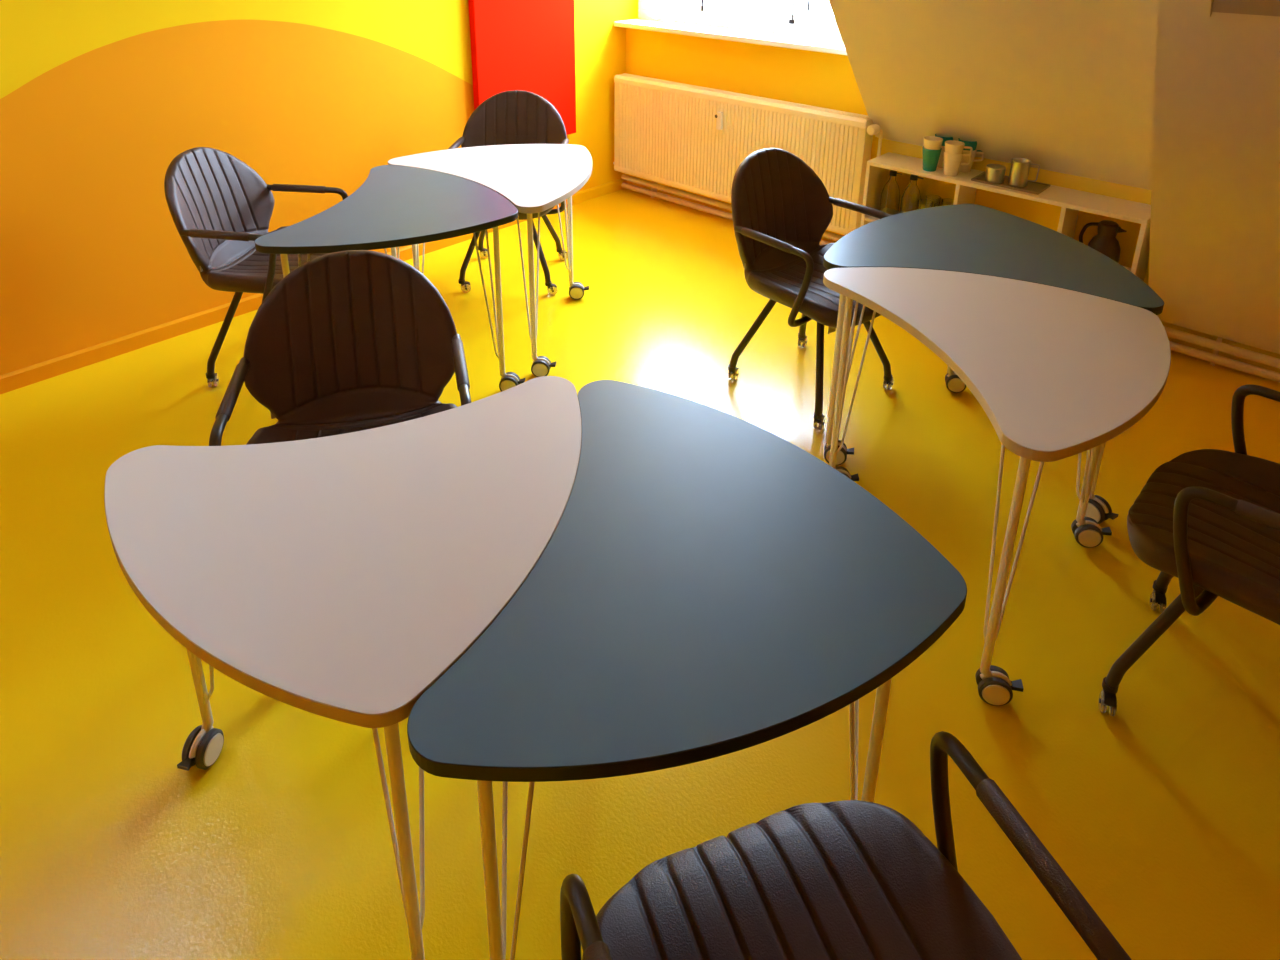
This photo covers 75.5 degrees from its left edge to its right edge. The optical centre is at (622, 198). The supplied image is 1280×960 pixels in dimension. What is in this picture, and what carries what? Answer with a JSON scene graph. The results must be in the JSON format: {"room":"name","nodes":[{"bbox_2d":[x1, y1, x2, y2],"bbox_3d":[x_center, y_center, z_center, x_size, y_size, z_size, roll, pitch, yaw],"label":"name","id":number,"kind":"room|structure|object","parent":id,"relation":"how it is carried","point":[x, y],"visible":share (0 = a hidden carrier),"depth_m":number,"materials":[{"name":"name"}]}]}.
{"room":"classroom","nodes":[
{"label":"classroom","id":0,"kind":"room"},
{"bbox_2d":[0,0,656,374],"bbox_3d":[-2.127,-0.655,3.072,0.150,2.700,6.850,17,25,40],"label":"wall","id":1,"kind":"structure","parent":0,"point":[98,98],"depth_m":3.43,"materials":[{"name":"paint"}]},
{"bbox_2d":[0,178,626,394],"bbox_3d":[-2.196,0.649,3.322,0.014,0.070,6.490,17,25,40],"label":"baseboard","id":2,"kind":"structure","parent":1,"relation":"attached to","point":[26,376],"depth_m":3.53,"materials":[{"name":"orange paint"}]},
{"bbox_2d":[468,0,575,134],"bbox_3d":[-0.544,-1.068,4.562,0.052,1.572,0.723,17,25,40],"label":"acoustic panel","id":3,"kind":"object","parent":1,"relation":"attached to","point":[525,45],"visible":0.57,"depth_m":4.61,"materials":[{"name":"red fabric"}]},
{"bbox_2d":[0,188,1279,959],"bbox_3d":[0.280,1.457,1.302,7.000,0.120,7.100,17,25,40],"label":"floor","id":4,"kind":"structure","parent":0,"point":[1162,812],"depth_m":1.88,"materials":[{"name":"yellow plastic"}]},
{"bbox_2d":[164,147,347,386],"bbox_3d":[-1.363,0.253,3.219,0.596,0.894,0.581,3,19,9],"label":"armchair","id":5,"kind":"object","parent":4,"relation":"on","point":[218,205],"visible":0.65,"depth_m":3.15,"materials":[{"name":"brown metal"}]},
{"bbox_2d":[209,250,470,445],"bbox_3d":[-0.664,0.649,2.078,0.581,0.894,0.596,-4,20,-13],"label":"armchair","id":6,"kind":"object","parent":4,"relation":"on","point":[348,341],"visible":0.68,"depth_m":2.19,"materials":[{"name":"brown leather"}]},
{"bbox_2d":[104,376,581,959],"bbox_3d":[-0.494,0.905,1.573,0.912,0.740,0.814,-3,19,-10],"label":"table","id":7,"kind":"object","parent":4,"relation":"on","point":[340,577],"visible":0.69,"depth_m":1.39,"materials":[{"name":"grey laminate"}]},
{"bbox_2d":[255,165,524,391],"bbox_3d":[-0.792,0.386,3.080,0.811,0.740,0.912,7,20,19],"label":"table","id":8,"kind":"object","parent":4,"relation":"on","point":[397,206],"visible":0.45,"depth_m":2.93,"materials":[{"name":"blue laminate"}]},
{"bbox_2d":[388,144,591,376],"bbox_3d":[-0.429,0.216,3.578,0.809,0.740,0.911,-15,24,-37],"label":"table","id":9,"kind":"object","parent":4,"relation":"on","point":[535,178],"visible":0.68,"depth_m":3.41,"materials":[{"name":"grey laminate"}]},
{"bbox_2d":[448,90,568,294],"bbox_3d":[-0.554,-0.039,4.082,0.581,0.894,0.596,1,19,3],"label":"armchair","id":10,"kind":"object","parent":4,"relation":"on","point":[511,116],"visible":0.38,"depth_m":4.18,"materials":[{"name":"brown metal"}]},
{"bbox_2d":[407,380,966,959],"bbox_3d":[0.127,0.943,1.474,0.809,0.740,0.912,8,20,21],"label":"table","id":11,"kind":"object","parent":4,"relation":"on","point":[706,585],"visible":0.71,"depth_m":1.26,"materials":[{"name":"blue laminate"}]},
{"bbox_2d":[728,148,893,429],"bbox_3d":[0.715,0.303,3.105,0.581,0.894,0.596,-14,24,-37],"label":"armchair","id":12,"kind":"object","parent":4,"relation":"on","point":[782,211],"visible":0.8,"depth_m":3.13,"materials":[{"name":"brown metal"}]},
{"bbox_2d":[560,731,1131,959],"bbox_3d":[0.254,1.035,0.968,0.581,0.894,0.596,-6,20,-19],"label":"armchair","id":13,"kind":"object","parent":4,"relation":"on","point":[846,879],"visible":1,"depth_m":1.11,"materials":[{"name":"brown metal"}]},
{"bbox_2d":[823,204,1163,523],"bbox_3d":[1.195,0.502,2.772,0.920,0.740,0.809,10,21,27],"label":"table","id":14,"kind":"object","parent":4,"relation":"on","point":[967,238],"visible":0.64,"depth_m":2.61,"materials":[{"name":"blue laminate"}]},
{"bbox_2d":[823,267,1170,705],"bbox_3d":[1.024,0.698,2.200,0.811,0.740,0.912,-1,19,-4],"label":"table","id":15,"kind":"object","parent":4,"relation":"on","point":[1057,373],"visible":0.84,"depth_m":2.03,"materials":[{"name":"grey laminate"}]},
{"bbox_2d":[860,152,1150,281],"bbox_3d":[1.712,0.211,3.832,1.203,0.606,0.230,17,25,40],"label":"shelf unit","id":16,"kind":"object","parent":4,"relation":"on","point":[1066,211],"visible":0.26,"depth_m":3.71,"materials":[{"name":"beige laminate"}]},
{"bbox_2d":[879,170,901,214],"bbox_3d":[1.334,-0.026,4.110,0.092,0.236,0.092,17,25,40],"label":"glass bottle","id":17,"kind":"object","parent":16,"relation":"on","point":[890,194],"visible":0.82,"depth_m":4.08,"materials":[{"name":"clear"}]},
{"bbox_2d":[900,174,922,212],"bbox_3d":[1.414,-0.004,4.045,0.092,0.236,0.092,17,25,40],"label":"glass bottle","id":18,"kind":"object","parent":16,"relation":"on","point":[911,195],"visible":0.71,"depth_m":4.01,"materials":[{"name":"clear"}]},
{"bbox_2d":[917,199,932,209],"bbox_3d":[1.452,0.074,3.983,0.068,0.130,0.068,17,25,40],"label":"drinking glass","id":19,"kind":"object","parent":16,"relation":"on","point":[922,203],"visible":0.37,"depth_m":3.95,"materials":[{"name":"clear glass"}]},
{"bbox_2d":[922,146,941,171],"bbox_3d":[1.458,-0.192,3.895,0.086,0.110,0.112,17,25,40],"label":"mug","id":20,"kind":"object","parent":16,"relation":"on","point":[930,158],"visible":0.74,"depth_m":3.86,"materials":[{"name":"teal ceramic"}]},
{"bbox_2d":[924,136,942,149],"bbox_3d":[1.458,-0.233,3.881,0.086,0.110,0.112,17,25,40],"label":"mug","id":21,"kind":"object","parent":20,"relation":"on","point":[930,142],"visible":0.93,"depth_m":3.84,"materials":[{"name":"beige ceramic"}]},
{"bbox_2d":[926,195,940,206],"bbox_3d":[1.514,0.053,4.046,0.068,0.130,0.068,17,25,40],"label":"drinking glass","id":22,"kind":"object","parent":16,"relation":"on","point":[936,199],"visible":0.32,"depth_m":4.02,"materials":[{"name":"clear glass"}]},
{"bbox_2d":[937,146,944,167],"bbox_3d":[1.514,-0.213,3.958,0.118,0.110,0.086,17,25,40],"label":"mug","id":23,"kind":"object","parent":16,"relation":"on","point":[941,158],"visible":0.19,"depth_m":3.92,"materials":[{"name":"beige ceramic"}]},
{"bbox_2d":[935,134,952,145],"bbox_3d":[1.517,-0.254,3.942,0.112,0.110,0.086,17,25,40],"label":"mug","id":24,"kind":"object","parent":23,"relation":"on","point":[943,138],"visible":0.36,"depth_m":3.88,"materials":[{"name":"teal ceramic"}]},
{"bbox_2d":[934,203,947,206],"bbox_3d":[1.511,0.092,3.932,0.068,0.130,0.068,17,25,40],"label":"drinking glass","id":25,"kind":"object","parent":16,"relation":"on","point":[935,204],"visible":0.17,"depth_m":3.94,"materials":[{"name":"clear glass"}]},
{"bbox_2d":[942,198,953,204],"bbox_3d":[1.572,0.071,3.994,0.068,0.130,0.068,17,25,40],"label":"drinking glass","id":26,"kind":"object","parent":16,"relation":"on","point":[946,201],"visible":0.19,"depth_m":4.00,"materials":[{"name":"clear glass"}]},
{"bbox_2d":[944,150,970,176],"bbox_3d":[1.531,-0.161,3.806,0.114,0.110,0.086,17,25,40],"label":"mug","id":27,"kind":"object","parent":16,"relation":"on","point":[952,162],"visible":0.93,"depth_m":3.79,"materials":[{"name":"beige ceramic"}]},
{"bbox_2d":[945,140,972,156],"bbox_3d":[1.532,-0.202,3.791,0.117,0.110,0.086,17,25,40],"label":"mug","id":28,"kind":"object","parent":27,"relation":"on","point":[951,146],"visible":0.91,"depth_m":3.77,"materials":[{"name":"beige ceramic"}]},
{"bbox_2d":[959,149,983,172],"bbox_3d":[1.617,-0.181,3.867,0.112,0.110,0.086,17,25,40],"label":"mug","id":29,"kind":"object","parent":16,"relation":"on","point":[966,168],"visible":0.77,"depth_m":3.85,"materials":[{"name":"beige ceramic"}]},
{"bbox_2d":[958,138,982,151],"bbox_3d":[1.618,-0.224,3.856,0.109,0.110,0.091,17,25,40],"label":"mug","id":30,"kind":"object","parent":29,"relation":"on","point":[973,144],"visible":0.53,"depth_m":3.82,"materials":[{"name":"teal ceramic"}]},
{"bbox_2d":[971,171,1050,194],"bbox_3d":[1.740,-0.072,3.708,0.290,0.009,0.160,17,25,40],"label":"serving tray","id":31,"kind":"object","parent":16,"relation":"on","point":[1037,188],"visible":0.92,"depth_m":3.67,"materials":[{"name":"brown wood"}]},
{"bbox_2d":[985,164,1005,182],"bbox_3d":[1.676,-0.114,3.716,0.082,0.071,0.082,17,25,40],"label":"sugar pot","id":32,"kind":"object","parent":31,"relation":"on","point":[995,173],"visible":1,"depth_m":3.69,"materials":[{"name":"silver metal"}]},
{"bbox_2d":[1008,158,1039,187],"bbox_3d":[1.768,-0.115,3.653,0.109,0.115,0.080,1,19,3],"label":"milk jug","id":33,"kind":"object","parent":31,"relation":"on","point":[1019,169],"visible":1,"depth_m":3.63,"materials":[{"name":"silver metal"}]},
{"bbox_2d":[1079,220,1126,262],"bbox_3d":[2.040,0.195,3.514,0.128,0.214,0.157,0,19,-2],"label":"thermos jug","id":34,"kind":"object","parent":16,"relation":"on","point":[1105,242],"visible":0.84,"depth_m":3.46,"materials":[{"name":"brown plastic"}]},
{"bbox_2d":[1099,384,1279,716],"bbox_3d":[1.444,0.766,1.770,0.581,0.894,0.596,-18,26,-42],"label":"armchair","id":35,"kind":"object","parent":4,"relation":"on","point":[1207,519],"visible":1,"depth_m":1.82,"materials":[{"name":"brown metal"}]},
{"bbox_2d":[614,19,878,242],"bbox_3d":[0.755,-0.437,4.923,1.770,1.112,0.495,17,25,40],"label":"wall","id":36,"kind":"structure","parent":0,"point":[812,78],"depth_m":4.67,"materials":[{"name":"yellow paint"}]},
{"bbox_2d":[621,174,842,244],"bbox_3d":[0.670,0.086,4.942,1.796,0.110,0.068,17,25,40],"label":"pipes","id":37,"kind":"object","parent":36,"relation":"attached to","point":[653,193],"visible":0.43,"depth_m":5.16,"materials":[{"name":"metal"}]},
{"bbox_2d":[613,73,882,234],"bbox_3d":[0.630,-0.276,4.780,1.810,0.675,0.179,17,25,40],"label":"radiator","id":38,"kind":"object","parent":36,"relation":"attached to","point":[692,138],"visible":0.87,"depth_m":4.73,"materials":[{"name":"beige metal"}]},
{"bbox_2d":[617,73,869,119],"bbox_3d":[0.610,-0.593,4.673,1.712,0.006,0.086,17,25,40],"label":"grille","id":39,"kind":"object","parent":38,"relation":"attached to","point":[775,104],"depth_m":4.58,"materials":[{"name":"beige metal"}]},
{"bbox_2d":[829,0,876,136],"bbox_3d":[0.906,-1.053,3.528,0.012,1.853,1.869,17,25,40],"label":"wall","id":40,"kind":"structure","parent":0,"point":[833,11],"depth_m":3.84,"materials":[{"name":"beige paint"}]},
{"bbox_2d":[831,0,1157,189],"bbox_3d":[1.282,-0.986,2.906,1.368,2.133,1.786,17,25,40],"label":"wall","id":41,"kind":"structure","parent":0,"point":[1061,86],"depth_m":3.38,"materials":[{"name":"beige paint"}]},
{"bbox_2d":[880,139,1279,372],"bbox_3d":[3.203,0.448,2.887,4.830,0.787,0.380,17,25,40],"label":"wall","id":42,"kind":"structure","parent":0,"point":[1110,189],"depth_m":3.57,"materials":[{"name":"yellow paint"}]},
{"bbox_2d":[1164,326,1279,382],"bbox_3d":[3.512,0.963,2.432,3.460,0.110,0.068,17,25,40],"label":"pipes","id":43,"kind":"object","parent":42,"relation":"attached to","point":[1213,358],"visible":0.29,"depth_m":3.35,"materials":[{"name":"white metal"}]},
{"bbox_2d":[1148,0,1279,353],"bbox_3d":[2.863,-0.096,1.296,3.520,2.607,2.051,17,25,40],"label":"wall","id":44,"kind":"structure","parent":0,"point":[1214,251],"depth_m":2.71,"materials":[{"name":"beige paint"}]},
{"bbox_2d":[1204,0,1279,17],"bbox_3d":[1.779,-0.664,1.627,1.015,0.732,0.582,17,25,40],"label":"roof hatch","id":45,"kind":"object","parent":44,"relation":"attached to","point":[1251,7],"visible":1,"depth_m":2.18,"materials":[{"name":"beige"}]},
{"bbox_3d":[0.820,-2.233,4.384,1.750,0.180,0.270,17,25,40],"label":"wall","id":46,"kind":"structure","parent":0,"visible":0},
{"bbox_2d":[638,0,842,41],"bbox_3d":[0.747,-1.543,4.541,1.748,1.228,0.114,17,25,40],"label":"window","id":47,"kind":"structure","parent":46,"relation":"in","point":[753,15],"depth_m":4.71,"materials":[{"name":"glass"}]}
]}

